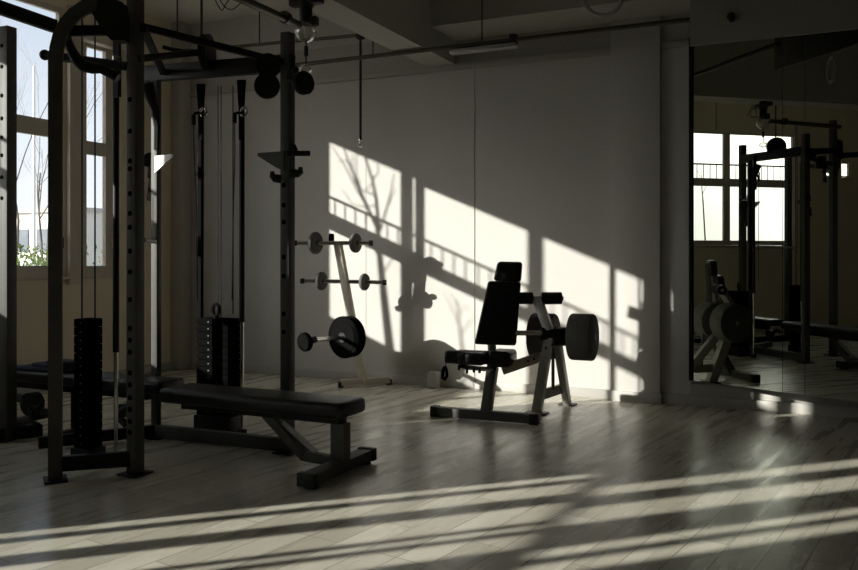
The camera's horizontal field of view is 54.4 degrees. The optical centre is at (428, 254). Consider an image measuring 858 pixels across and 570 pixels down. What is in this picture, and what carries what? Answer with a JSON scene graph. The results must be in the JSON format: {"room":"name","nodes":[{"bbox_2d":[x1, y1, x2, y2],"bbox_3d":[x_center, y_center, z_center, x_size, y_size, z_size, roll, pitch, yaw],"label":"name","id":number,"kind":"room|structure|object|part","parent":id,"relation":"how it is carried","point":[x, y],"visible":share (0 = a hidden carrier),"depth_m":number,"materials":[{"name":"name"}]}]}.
{"room":"gym","nodes":[
{"label":"gym","id":0,"kind":"room"},
{"bbox_2d":[18,208,101,265],"bbox_3d":[-18.445,0.300,44.103,8.000,5.100,7.400,0,0,25],"label":"apartment building","id":1,"kind":"structure","parent":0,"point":[25,215],"depth_m":40.38,"materials":[{"name":"grey"}]},
{"bbox_2d":[17,0,170,371],"bbox_3d":[-5.731,-0.700,4.231,0.070,4.100,13.400,0,0,25],"label":"wall","id":2,"kind":"structure","parent":0,"point":[32,295],"depth_m":9.14,"materials":[{"name":"beige paint"}]},
{"bbox_2d":[15,0,70,280],"bbox_3d":[-4.031,-1.133,7.796,0.115,2.755,1.580,0,0,25],"label":"window","id":3,"kind":"structure","parent":2,"relation":"in","point":[29,125],"depth_m":8.17,"materials":[{"name":"paint"}]},
{"bbox_3d":[-4.015,0.229,7.789,0.080,0.033,1.580,0,0,25],"label":"sill","id":4,"kind":"part","parent":3,"relation":"part of","materials":[{"name":"paint"}]},
{"bbox_2d":[67,4,80,283],"bbox_3d":[-3.637,-1.125,8.561,0.050,2.850,0.160,0,0,25],"label":"trim","id":5,"kind":"structure","parent":2,"relation":"attached to","point":[73,73],"depth_m":8.53,"materials":[{"name":"paint"}]},
{"bbox_2d":[17,362,171,394],"bbox_3d":[-5.725,1.305,4.139,0.020,0.090,12.640,0,0,25],"label":"baseboard","id":6,"kind":"structure","parent":2,"relation":"attached to","point":[167,365],"depth_m":9.19,"materials":[{"name":"paint"}]},
{"bbox_2d":[72,24,125,53],"bbox_3d":[-3.465,-2.280,8.823,0.130,0.130,0.800,0,0,25],"label":"trim","id":7,"kind":"structure","parent":2,"relation":"attached to","point":[102,41],"depth_m":8.78,"materials":[{"name":"paint"}]},
{"bbox_2d":[83,42,119,278],"bbox_3d":[-3.524,-1.012,8.878,0.115,2.515,0.510,0,0,25],"label":"window","id":8,"kind":"structure","parent":2,"relation":"in","point":[104,149],"depth_m":8.99,"materials":[{"name":"paint"}]},
{"bbox_3d":[-3.508,0.229,8.871,0.080,0.033,0.510,0,0,25],"label":"sill","id":9,"kind":"part","parent":8,"relation":"part of","materials":[{"name":"paint"}]},
{"bbox_2d":[118,0,296,23],"bbox_3d":[-0.194,-2.825,2.355,12.150,0.150,14.700,0,0,25],"label":"ceiling","id":10,"kind":"structure","parent":0,"point":[188,10],"depth_m":9.34,"materials":[{"name":"paint"}]},
{"bbox_2d":[177,0,177,31],"bbox_3d":[-1.992,-2.245,6.600,0.010,1.009,0.012,0,0,25],"label":"hanging wire","id":11,"kind":"object","parent":10,"relation":"hanging from","point":[177,0],"visible":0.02,"depth_m":6.60,"materials":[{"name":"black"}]},
{"bbox_2d":[200,0,202,33],"bbox_3d":[-1.609,-2.135,5.900,0.016,1.229,0.018,0,0,25],"label":"wire","id":12,"kind":"object","parent":10,"relation":"hanging from","point":[201,1],"visible":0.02,"depth_m":5.89,"materials":[{"name":"black metal"}]},
{"bbox_2d":[215,0,240,10],"bbox_3d":[-1.464,-2.282,6.179,0.309,0.931,0.067,0,0,25],"label":"coil","id":13,"kind":"object","parent":10,"relation":"hanging from","point":[215,0],"visible":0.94,"depth_m":6.20,"materials":[{"name":"black metal"}]},
{"bbox_2d":[232,12,364,146],"bbox_3d":[-1.563,-1.934,9.069,1.948,1.631,0.070,0,0,25],"label":"pipe","id":14,"kind":"object","parent":10,"relation":"hanging from","point":[360,38],"visible":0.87,"depth_m":8.70,"materials":[{"name":"black metal"}]},
{"bbox_3d":[-0.712,-1.722,8.671,0.026,1.051,0.025,0,0,25],"label":"drop rod","id":15,"kind":"part","parent":14,"relation":"part of","materials":[{"name":"black metal"}]},
{"bbox_2d":[289,0,323,72],"bbox_3d":[-0.910,-2.045,6.198,0.270,1.391,0.170,0,0,25],"label":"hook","id":16,"kind":"object","parent":10,"relation":"hanging from","point":[306,17],"depth_m":6.17,"materials":[{"name":"metal"}]},
{"bbox_2d":[234,0,301,28],"bbox_3d":[-1.098,-1.669,5.659,0.092,0.126,0.971,0,0,17],"label":"conduit","id":17,"kind":"object","parent":16,"relation":"attached to","point":[284,17],"visible":1,"depth_m":5.72,"materials":[{"name":"metal"}]},
{"bbox_3d":[-0.914,-1.465,6.200,0.099,0.231,0.099,0,0,25],"label":"small pendant","id":18,"kind":"part","parent":16,"relation":"part of","materials":[{"name":"metal"}]},
{"bbox_3d":[-0.914,-2.228,6.200,0.120,1.025,0.120,0,0,25],"label":"stem","id":19,"kind":"part","parent":16,"relation":"part of","materials":[{"name":"black metal"}]},
{"bbox_3d":[-0.914,-1.659,6.200,0.170,0.157,0.170,0,0,25],"label":"glass globe","id":20,"kind":"part","parent":16,"relation":"part of"},
{"bbox_3d":[-0.914,-1.670,6.200,0.040,0.110,0.040,0,0,25],"label":"bulb","id":21,"kind":"part","parent":16,"relation":"part of","materials":[{"name":"white plastic"}]},
{"bbox_3d":[-0.914,-1.502,6.200,0.032,0.158,0.032,0,0,25],"label":"cord","id":22,"kind":"part","parent":16,"relation":"part of","materials":[{"name":"black metal"}]},
{"bbox_2d":[295,0,689,66],"bbox_3d":[0.380,-2.292,7.552,3.974,0.917,0.090,0,0,25],"label":"pipe","id":23,"kind":"object","parent":10,"relation":"hanging from","point":[512,41],"visible":0.91,"depth_m":7.45,"materials":[{"name":"grey metal"}]},
{"bbox_2d":[582,0,623,17],"bbox_3d":[1.252,-2.228,6.000,0.302,1.039,0.031,0,0,0],"label":"hoop","id":24,"kind":"object","parent":10,"relation":"hanging from","point":[585,3],"visible":1,"depth_m":5.99,"materials":[{"name":"grey metal"}]},
{"bbox_2d":[0,368,857,569],"bbox_3d":[-0.194,1.410,2.355,12.150,0.120,14.700,0,0,25],"label":"floor","id":25,"kind":"structure","parent":0,"point":[599,483],"depth_m":4.70,"materials":[{"name":"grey wood"}]},
{"bbox_2d":[0,25,42,441],"bbox_3d":[-3.323,-0.155,5.718,0.154,2.998,1.305,0,0,42],"label":"rack","id":26,"kind":"object","parent":25,"relation":"on","point":[9,430],"visible":0.98,"depth_m":6.02,"materials":[{"name":"grey metal"}]},
{"bbox_3d":[-3.381,1.295,5.654,0.060,0.090,1.031,0,0,39],"label":"rail","id":27,"kind":"part","parent":26,"relation":"part of","materials":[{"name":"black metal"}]},
{"bbox_3d":[-2.955,1.295,6.108,0.229,0.090,0.060,0,0,-29],"label":"rail","id":28,"kind":"part","parent":26,"relation":"part of","materials":[{"name":"black metal"}]},
{"bbox_2d":[17,365,183,433],"bbox_3d":[-2.633,1.113,6.225,1.850,0.475,0.420,0,0,25],"label":"bench","id":29,"kind":"object","parent":25,"relation":"on","point":[32,404],"visible":0.45,"depth_m":6.14,"materials":[{"name":"black leather"}]},
{"bbox_2d":[17,359,76,372],"bbox_3d":[-2.882,0.835,6.350,0.493,0.080,0.227,0,0,22],"label":"towel","id":30,"kind":"object","parent":29,"relation":"on","point":[68,364],"visible":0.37,"depth_m":6.27,"materials":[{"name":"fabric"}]},
{"bbox_3d":[-2.624,1.155,6.232,0.060,0.270,0.080,0,0,25],"label":"leg","id":31,"kind":"part","parent":29,"relation":"part of","materials":[{"name":"black metal"}]},
{"bbox_2d":[0,0,313,484],"bbox_3d":[-2.019,-0.251,5.571,2.198,3.198,1.342,0,0,-31],"label":"station","id":32,"kind":"object","parent":25,"relation":"on","point":[219,362],"visible":0.96,"depth_m":5.47,"materials":[{"name":"grey metal"}]},
{"bbox_3d":[-2.235,1.342,4.989,0.130,0.012,0.170,0,0,-27],"label":"foot plate","id":33,"kind":"part","parent":32,"relation":"part of","materials":[{"name":"black metal"}]},
{"bbox_3d":[-2.243,0.444,5.490,0.125,0.053,0.125,0,0,25],"label":"weight plate","id":34,"kind":"part","parent":32,"relation":"part of","materials":[{"name":"metal"}]},
{"bbox_3d":[-2.243,0.501,5.490,0.125,0.053,0.125,0,0,25],"label":"weight plate","id":35,"kind":"part","parent":32,"relation":"part of","materials":[{"name":"metal"}]},
{"bbox_3d":[-2.243,0.557,5.490,0.125,0.053,0.125,0,0,25],"label":"weight plate","id":36,"kind":"part","parent":32,"relation":"part of","materials":[{"name":"metal"}]},
{"bbox_3d":[-2.243,0.613,5.490,0.125,0.053,0.125,0,0,25],"label":"weight plate","id":37,"kind":"part","parent":32,"relation":"part of","materials":[{"name":"metal"}]},
{"bbox_3d":[-2.243,0.670,5.490,0.125,0.053,0.125,0,0,25],"label":"weight plate","id":38,"kind":"part","parent":32,"relation":"part of","materials":[{"name":"metal"}]},
{"bbox_3d":[-2.243,0.726,5.490,0.125,0.053,0.125,0,0,25],"label":"weight plate","id":39,"kind":"part","parent":32,"relation":"part of","materials":[{"name":"metal"}]},
{"bbox_3d":[-2.243,0.782,5.490,0.125,0.053,0.125,0,0,25],"label":"weight plate","id":40,"kind":"part","parent":32,"relation":"part of","materials":[{"name":"metal"}]},
{"bbox_3d":[-2.243,0.839,5.490,0.125,0.053,0.125,0,0,25],"label":"weight plate","id":41,"kind":"part","parent":32,"relation":"part of","materials":[{"name":"metal"}]},
{"bbox_3d":[-2.243,0.895,5.490,0.125,0.053,0.125,0,0,25],"label":"weight plate","id":42,"kind":"part","parent":32,"relation":"part of","materials":[{"name":"metal"}]},
{"bbox_3d":[-2.243,0.952,5.490,0.125,0.053,0.125,0,0,25],"label":"weight plate","id":43,"kind":"part","parent":32,"relation":"part of","materials":[{"name":"metal"}]},
{"bbox_3d":[-2.243,1.008,5.490,0.125,0.053,0.125,0,0,25],"label":"weight plate","id":44,"kind":"part","parent":32,"relation":"part of","materials":[{"name":"metal"}]},
{"bbox_3d":[-2.243,1.064,5.490,0.125,0.053,0.125,0,0,25],"label":"weight plate","id":45,"kind":"part","parent":32,"relation":"part of","materials":[{"name":"metal"}]},
{"bbox_3d":[-2.243,1.121,5.490,0.125,0.053,0.125,0,0,25],"label":"weight plate","id":46,"kind":"part","parent":32,"relation":"part of","materials":[{"name":"metal"}]},
{"bbox_3d":[-2.243,1.177,5.490,0.125,0.053,0.125,0,0,25],"label":"weight plate","id":47,"kind":"part","parent":32,"relation":"part of","materials":[{"name":"metal"}]},
{"bbox_3d":[-2.243,1.233,5.490,0.125,0.053,0.125,0,0,25],"label":"weight plate","id":48,"kind":"part","parent":32,"relation":"part of","materials":[{"name":"metal"}]},
{"bbox_3d":[-2.347,1.290,5.939,0.792,0.080,0.050,0,0,-32],"label":"rail","id":49,"kind":"part","parent":32,"relation":"part of","materials":[{"name":"black metal"}]},
{"bbox_3d":[-2.020,1.250,5.060,0.451,0.090,0.050,0,0,-18],"label":"rail","id":50,"kind":"part","parent":32,"relation":"part of","materials":[{"name":"black metal"}]},
{"bbox_3d":[-2.051,-0.015,5.465,0.027,2.710,0.028,0,0,25],"label":"guide rod","id":51,"kind":"part","parent":32,"relation":"part of","materials":[{"name":"silver metal"}]},
{"bbox_3d":[-1.806,1.342,5.131,0.156,0.012,0.158,0,0,25],"label":"foot plate","id":52,"kind":"part","parent":32,"relation":"part of","materials":[{"name":"black metal"}]},
{"bbox_3d":[-2.070,-0.706,6.200,0.110,0.123,0.138,0,0,-18],"label":"clamp knob","id":53,"kind":"part","parent":32,"relation":"part of","materials":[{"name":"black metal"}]},
{"bbox_3d":[-2.059,-0.614,6.170,0.060,0.432,0.031,0,0,3],"label":"release lever","id":54,"kind":"part","parent":32,"relation":"part of","materials":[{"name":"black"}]},
{"bbox_3d":[-2.012,1.342,6.149,0.138,0.012,0.130,0,0,25],"label":"foot plate","id":55,"kind":"part","parent":32,"relation":"part of","materials":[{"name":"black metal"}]},
{"bbox_3d":[-1.718,-0.365,6.156,0.072,1.394,0.033,0,0,-18],"label":"handle cord","id":56,"kind":"part","parent":32,"relation":"part of","materials":[{"name":"black fabric"}]},
{"bbox_3d":[-1.488,1.295,5.917,1.145,0.090,0.060,0,0,24],"label":"rail","id":57,"kind":"part","parent":32,"relation":"part of","materials":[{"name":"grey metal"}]},
{"bbox_3d":[-1.613,1.195,6.387,0.300,0.050,0.150,0,0,25],"label":"weight plate","id":58,"kind":"part","parent":32,"relation":"part of","materials":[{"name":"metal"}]},
{"bbox_3d":[-1.613,0.508,6.387,0.300,0.050,0.150,0,0,25],"label":"weight plate","id":59,"kind":"part","parent":32,"relation":"part of","materials":[{"name":"metal"}]},
{"bbox_3d":[-1.613,0.561,6.387,0.300,0.050,0.150,0,0,25],"label":"weight plate","id":60,"kind":"part","parent":32,"relation":"part of","materials":[{"name":"metal"}]},
{"bbox_3d":[-1.613,0.614,6.387,0.300,0.050,0.150,0,0,25],"label":"weight plate","id":61,"kind":"part","parent":32,"relation":"part of","materials":[{"name":"metal"}]},
{"bbox_3d":[-1.613,0.667,6.387,0.300,0.050,0.150,0,0,25],"label":"weight plate","id":62,"kind":"part","parent":32,"relation":"part of","materials":[{"name":"metal"}]},
{"bbox_3d":[-1.613,0.720,6.387,0.300,0.050,0.150,0,0,25],"label":"weight plate","id":63,"kind":"part","parent":32,"relation":"part of","materials":[{"name":"metal"}]},
{"bbox_3d":[-1.613,0.772,6.387,0.300,0.050,0.150,0,0,25],"label":"weight plate","id":64,"kind":"part","parent":32,"relation":"part of","materials":[{"name":"metal"}]},
{"bbox_3d":[-1.613,0.825,6.387,0.300,0.050,0.150,0,0,25],"label":"weight plate","id":65,"kind":"part","parent":32,"relation":"part of","materials":[{"name":"metal"}]},
{"bbox_3d":[-1.613,0.878,6.387,0.300,0.050,0.150,0,0,25],"label":"weight plate","id":66,"kind":"part","parent":32,"relation":"part of","materials":[{"name":"metal"}]},
{"bbox_3d":[-1.613,0.931,6.387,0.300,0.050,0.150,0,0,25],"label":"weight plate","id":67,"kind":"part","parent":32,"relation":"part of","materials":[{"name":"metal"}]},
{"bbox_3d":[-1.613,0.984,6.387,0.300,0.050,0.150,0,0,25],"label":"weight plate","id":68,"kind":"part","parent":32,"relation":"part of","materials":[{"name":"metal"}]},
{"bbox_3d":[-1.419,-0.365,6.155,0.075,1.394,0.033,0,0,-18],"label":"handle cord","id":69,"kind":"part","parent":32,"relation":"part of","materials":[{"name":"black metal"}]},
{"bbox_3d":[-1.395,0.045,6.220,0.027,2.590,0.028,0,0,25],"label":"guide rod","id":70,"kind":"part","parent":32,"relation":"part of","materials":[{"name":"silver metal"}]},
{"bbox_3d":[-0.964,1.342,5.686,0.154,0.012,0.154,0,0,25],"label":"foot plate","id":71,"kind":"part","parent":32,"relation":"part of","materials":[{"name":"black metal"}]},
{"bbox_2d":[159,383,376,488],"bbox_3d":[-1.106,1.119,5.377,1.415,0.462,0.750,0,0,25],"label":"bench","id":72,"kind":"object","parent":25,"relation":"on","point":[273,406],"visible":1,"depth_m":5.21,"materials":[{"name":"black leather"}]},
{"bbox_3d":[-0.545,1.150,5.131,0.100,0.240,0.080,0,0,25],"label":"leg","id":73,"kind":"part","parent":72,"relation":"part of","materials":[{"name":"grey metal"}]},
{"bbox_2d":[295,234,391,387],"bbox_3d":[-0.844,0.566,8.406,1.047,1.567,0.390,0,0,-18],"label":"rack","id":74,"kind":"object","parent":25,"relation":"on","point":[362,379],"visible":0.86,"depth_m":8.40,"materials":[{"name":"metal"}]},
{"bbox_2d":[308,232,322,253],"bbox_3d":[-1.132,-0.120,8.320,0.065,0.224,0.224,0,0,32],"label":"weight plate","id":75,"kind":"object","parent":74,"relation":"on","point":[314,237],"visible":0.97,"depth_m":8.28,"materials":[{"name":"grey metal"}]},
{"bbox_2d":[315,272,327,289],"bbox_3d":[-1.085,0.263,8.420,0.060,0.184,0.185,0,0,32],"label":"weight plate","id":76,"kind":"object","parent":74,"relation":"on","point":[320,276],"visible":0.97,"depth_m":8.38,"materials":[{"name":"grey metal"}]},
{"bbox_3d":[-0.988,-0.172,8.450,0.051,0.090,0.090,0,0,0],"label":"knob","id":77,"kind":"part","parent":74,"relation":"part of","materials":[{"name":"black rubber"}]},
{"bbox_2d":[328,316,359,358],"bbox_3d":[-0.836,0.809,8.200,0.416,0.416,0.065,0,0,40],"label":"weight plate","id":78,"kind":"object","parent":74,"relation":"on","point":[345,326],"visible":0.92,"depth_m":8.16,"materials":[{"name":"black rubber"}]},
{"bbox_2d":[297,332,342,351],"bbox_3d":[-1.032,0.801,7.915,0.178,0.178,0.626,0,0,25],"label":"barbell","id":79,"kind":"object","parent":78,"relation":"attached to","point":[305,342],"visible":1,"depth_m":7.67,"materials":[{"name":"silver metal"}]},
{"bbox_3d":[-0.794,0.595,8.456,0.392,1.426,0.089,0,0,-42],"label":"post","id":80,"kind":"part","parent":74,"relation":"part of","materials":[{"name":"metal"}]},
{"bbox_3d":[-0.787,1.300,8.530,0.228,0.065,0.065,0,0,-16],"label":"leg","id":81,"kind":"part","parent":74,"relation":"part of","materials":[{"name":"metal"}]},
{"bbox_2d":[349,233,361,252],"bbox_3d":[-0.733,-0.120,8.320,0.065,0.196,0.197,0,0,32],"label":"weight plate","id":82,"kind":"object","parent":74,"relation":"on","point":[354,238],"visible":0.98,"depth_m":8.28,"materials":[{"name":"grey metal"}]},
{"bbox_2d":[347,316,365,356],"bbox_3d":[-0.783,0.807,8.266,0.410,0.410,0.065,0,0,40],"label":"weight plate","id":83,"kind":"object","parent":74,"relation":"on","point":[358,323],"visible":0.23,"depth_m":8.15,"materials":[{"name":"black rubber"}]},
{"bbox_2d":[359,273,369,290],"bbox_3d":[-0.651,0.273,8.420,0.060,0.172,0.173,0,0,33],"label":"weight plate","id":84,"kind":"object","parent":74,"relation":"on","point":[363,285],"visible":0.97,"depth_m":8.38,"materials":[{"name":"grey metal"}]},
{"bbox_3d":[-0.547,1.300,8.628,0.292,0.065,0.065,0,0,-27],"label":"leg","id":85,"kind":"part","parent":74,"relation":"part of","materials":[{"name":"metal"}]},
{"bbox_2d":[427,371,439,387],"bbox_3d":[0.047,1.265,8.481,0.120,0.170,0.120,0,0,25],"label":"box","id":86,"kind":"object","parent":25,"relation":"on","point":[433,377],"visible":1,"depth_m":8.43,"materials":[{"name":"white plastic"}]},
{"bbox_2d":[430,262,576,424],"bbox_3d":[0.795,0.716,6.981,1.450,1.322,0.756,0,0,-25],"label":"machine","id":87,"kind":"object","parent":25,"relation":"on","point":[498,322],"depth_m":6.92,"materials":[{"name":"grey metal"}]},
{"bbox_3d":[0.131,0.977,6.970,0.065,0.152,0.028,0,0,0],"label":"strap handle","id":88,"kind":"part","parent":87,"relation":"part of","materials":[{"name":"black rubber"}]},
{"bbox_3d":[0.502,1.117,6.919,0.085,0.404,0.282,0,0,20],"label":"seat post","id":89,"kind":"part","parent":87,"relation":"part of","materials":[{"name":"grey metal"}]},
{"bbox_3d":[0.594,0.530,7.054,0.212,0.849,0.108,0,0,-15],"label":"post","id":90,"kind":"part","parent":87,"relation":"part of","materials":[{"name":"grey metal"}]},
{"bbox_3d":[0.575,0.482,6.944,0.394,0.530,0.163,0,0,0],"label":"backrest","id":91,"kind":"part","parent":87,"relation":"part of","materials":[{"name":"black leather"}]},
{"bbox_3d":[0.916,1.344,7.104,0.190,0.012,0.130,0,0,25],"label":"foot plate","id":92,"kind":"part","parent":87,"relation":"part of","materials":[{"name":"black metal"}]},
{"bbox_3d":[0.954,1.010,6.994,0.119,0.716,0.342,0,0,-19],"label":"leg","id":93,"kind":"part","parent":87,"relation":"part of","materials":[{"name":"grey metal"}]},
{"bbox_2d":[526,313,560,358],"bbox_3d":[0.982,0.689,7.095,0.212,0.388,0.388,0,0,25],"label":"weight","id":94,"kind":"object","parent":87,"relation":"attached to","point":[534,344],"visible":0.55,"depth_m":6.97,"materials":[{"name":"grey rubber"}]},
{"bbox_3d":[0.947,0.493,6.930,0.086,0.307,0.236,0,0,-30],"label":"lever arm","id":95,"kind":"part","parent":87,"relation":"part of","materials":[{"name":"grey metal"}]},
{"bbox_3d":[1.072,0.969,7.210,0.028,0.385,0.047,0,0,8],"label":"tie rod","id":96,"kind":"part","parent":87,"relation":"part of","materials":[{"name":"grey metal"}]},
{"bbox_3d":[1.158,1.030,7.238,0.067,0.695,0.627,0,0,18],"label":"leg","id":97,"kind":"part","parent":87,"relation":"part of","materials":[{"name":"grey metal"}]},
{"bbox_3d":[1.246,1.344,7.506,0.150,0.012,0.120,0,0,25],"label":"foot plate","id":98,"kind":"part","parent":87,"relation":"part of","materials":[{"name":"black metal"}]},
{"bbox_2d":[565,313,598,360],"bbox_3d":[1.286,0.684,6.956,0.208,0.390,0.390,0,0,25],"label":"weight","id":99,"kind":"object","parent":87,"relation":"attached to","point":[582,330],"visible":1,"depth_m":6.82,"materials":[{"name":"grey rubber"}]},
{"bbox_2d":[191,8,730,394],"bbox_3d":[2.436,-0.700,7.969,12.150,4.100,0.900,0,0,25],"label":"wall","id":100,"kind":"structure","parent":0,"point":[455,175],"depth_m":8.61,"materials":[{"name":"paint"}]},
{"bbox_2d":[171,21,190,369],"bbox_3d":[-2.951,-0.700,9.907,0.190,4.100,0.160,0,0,25],"label":"pillar","id":101,"kind":"structure","parent":100,"relation":"attached to","point":[180,89],"depth_m":9.84,"materials":[{"name":"paint"}]},
{"bbox_2d":[288,0,455,66],"bbox_3d":[-1.936,-2.340,4.109,0.312,0.820,9.800,0,0,25],"label":"beam","id":102,"kind":"structure","parent":100,"relation":"attached to","point":[396,25],"depth_m":7.37,"materials":[{"name":"paint"}]},
{"bbox_2d":[189,14,689,96],"bbox_3d":[2.248,-2.075,7.569,11.550,0.390,0.085,0,0,25],"label":"beam","id":103,"kind":"structure","parent":100,"relation":"attached to","point":[672,35],"depth_m":8.43,"materials":[{"name":"paint"}]},
{"bbox_2d":[190,361,857,417],"bbox_3d":[1.410,1.252,7.914,9.400,0.195,0.110,0,0,25],"label":"baseboard","id":104,"kind":"structure","parent":100,"relation":"attached to","point":[702,395],"depth_m":7.45,"materials":[{"name":"paint"}]},
{"bbox_2d":[431,0,689,40],"bbox_3d":[3.754,-2.460,6.540,7.950,0.580,0.670,0,0,25],"label":"beam","id":105,"kind":"structure","parent":100,"relation":"attached to","point":[460,20],"depth_m":7.65,"materials":[{"name":"paint"}]},
{"bbox_2d":[611,16,660,392],"bbox_3d":[1.915,-0.700,7.705,0.450,4.100,0.120,0,0,25],"label":"pillar","id":106,"kind":"structure","parent":100,"relation":"attached to","point":[635,53],"depth_m":7.65,"materials":[{"name":"paint"}]},
{"bbox_2d":[689,30,857,401],"bbox_3d":[2.942,-0.300,6.791,0.051,3.300,1.873,0,0,-40],"label":"wall mirror","id":107,"kind":"object","parent":100,"relation":"attached to","point":[773,122],"visible":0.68,"depth_m":6.87,"materials":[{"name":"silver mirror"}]},
{"bbox_3d":[2.631,-0.412,7.162,0.010,3.075,0.838,0,0,-40],"label":"mirror panel","id":108,"kind":"part","parent":107,"relation":"part of","materials":[{"name":"silver metal"}]},
{"bbox_3d":[2.961,-0.412,6.767,0.010,3.075,0.183,0,0,-40],"label":"mirror panel","id":109,"kind":"part","parent":107,"relation":"part of","materials":[{"name":"silver metal"}]},
{"bbox_3d":[3.275,-0.412,6.391,0.010,3.075,0.789,0,0,-40],"label":"mirror panel","id":110,"kind":"part","parent":107,"relation":"part of","materials":[{"name":"silver metal"}]},
{"bbox_2d":[690,0,857,46],"bbox_3d":[2.985,-1.923,6.412,1.855,0.485,0.234,0,0,25],"label":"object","id":111,"kind":"structure","parent":100,"relation":"attached to","point":[754,19],"depth_m":6.46,"materials":[{"name":"paint"}]},
{"bbox_2d":[727,12,734,21],"bbox_3d":[2.363,-1.858,6.522,0.064,0.064,0.119,0,0,25],"label":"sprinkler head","id":112,"kind":"object","parent":111,"relation":"attached to","point":[730,16],"visible":1,"depth_m":6.48},
{"label":"outside","id":113,"kind":"structure","parent":0,"visible":0},
{"bbox_3d":[-27.314,2.900,21.077,52.650,0.100,105.000,0,0,25],"label":"trim","id":114,"kind":"structure","parent":113,"visible":0},
{"bbox_2d":[17,26,47,255],"bbox_3d":[-8.582,-2.185,17.271,5.659,10.084,2.891,0,0,40],"label":"bare tree","id":115,"kind":"object","parent":114,"relation":"on","point":[18,219],"visible":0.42,"depth_m":17.38,"materials":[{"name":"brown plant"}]},
{"bbox_2d":[17,245,47,265],"bbox_3d":[-6.258,1.331,13.205,1.700,3.041,1.684,0,0,25],"label":"shrub","id":116,"kind":"object","parent":114,"relation":"on","point":[28,247],"visible":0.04,"depth_m":13.21,"materials":[{"name":"green plant"}]},
{"bbox_2d":[32,65,35,265],"bbox_3d":[-11.367,-1.300,24.000,0.228,8.300,0.240,0,0,25],"label":"mast","id":117,"kind":"object","parent":114,"relation":"on","point":[33,112],"visible":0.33,"depth_m":23.97,"materials":[{"name":"white metal"}]},
{"bbox_2d":[17,248,100,265],"bbox_3d":[-6.901,1.341,15.005,1.701,3.015,1.698,0,0,25],"label":"shrub","id":118,"kind":"object","parent":114,"relation":"on","point":[46,260],"visible":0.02,"depth_m":14.86,"materials":[{"name":"green plant"}]},
{"bbox_2d":[17,35,101,259],"bbox_3d":[-8.579,-3.791,21.374,4.074,13.286,6.496,0,0,-7],"label":"bare tree","id":119,"kind":"object","parent":114,"relation":"on","point":[39,191],"visible":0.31,"depth_m":19.75,"materials":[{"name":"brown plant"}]},
{"bbox_2d":[17,243,101,265],"bbox_3d":[-5.585,1.314,11.399,1.696,3.027,1.681,0,0,25],"label":"shrub","id":120,"kind":"object","parent":114,"relation":"on","point":[19,245],"visible":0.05,"depth_m":11.33,"materials":[{"name":"green plant"}]}
]}

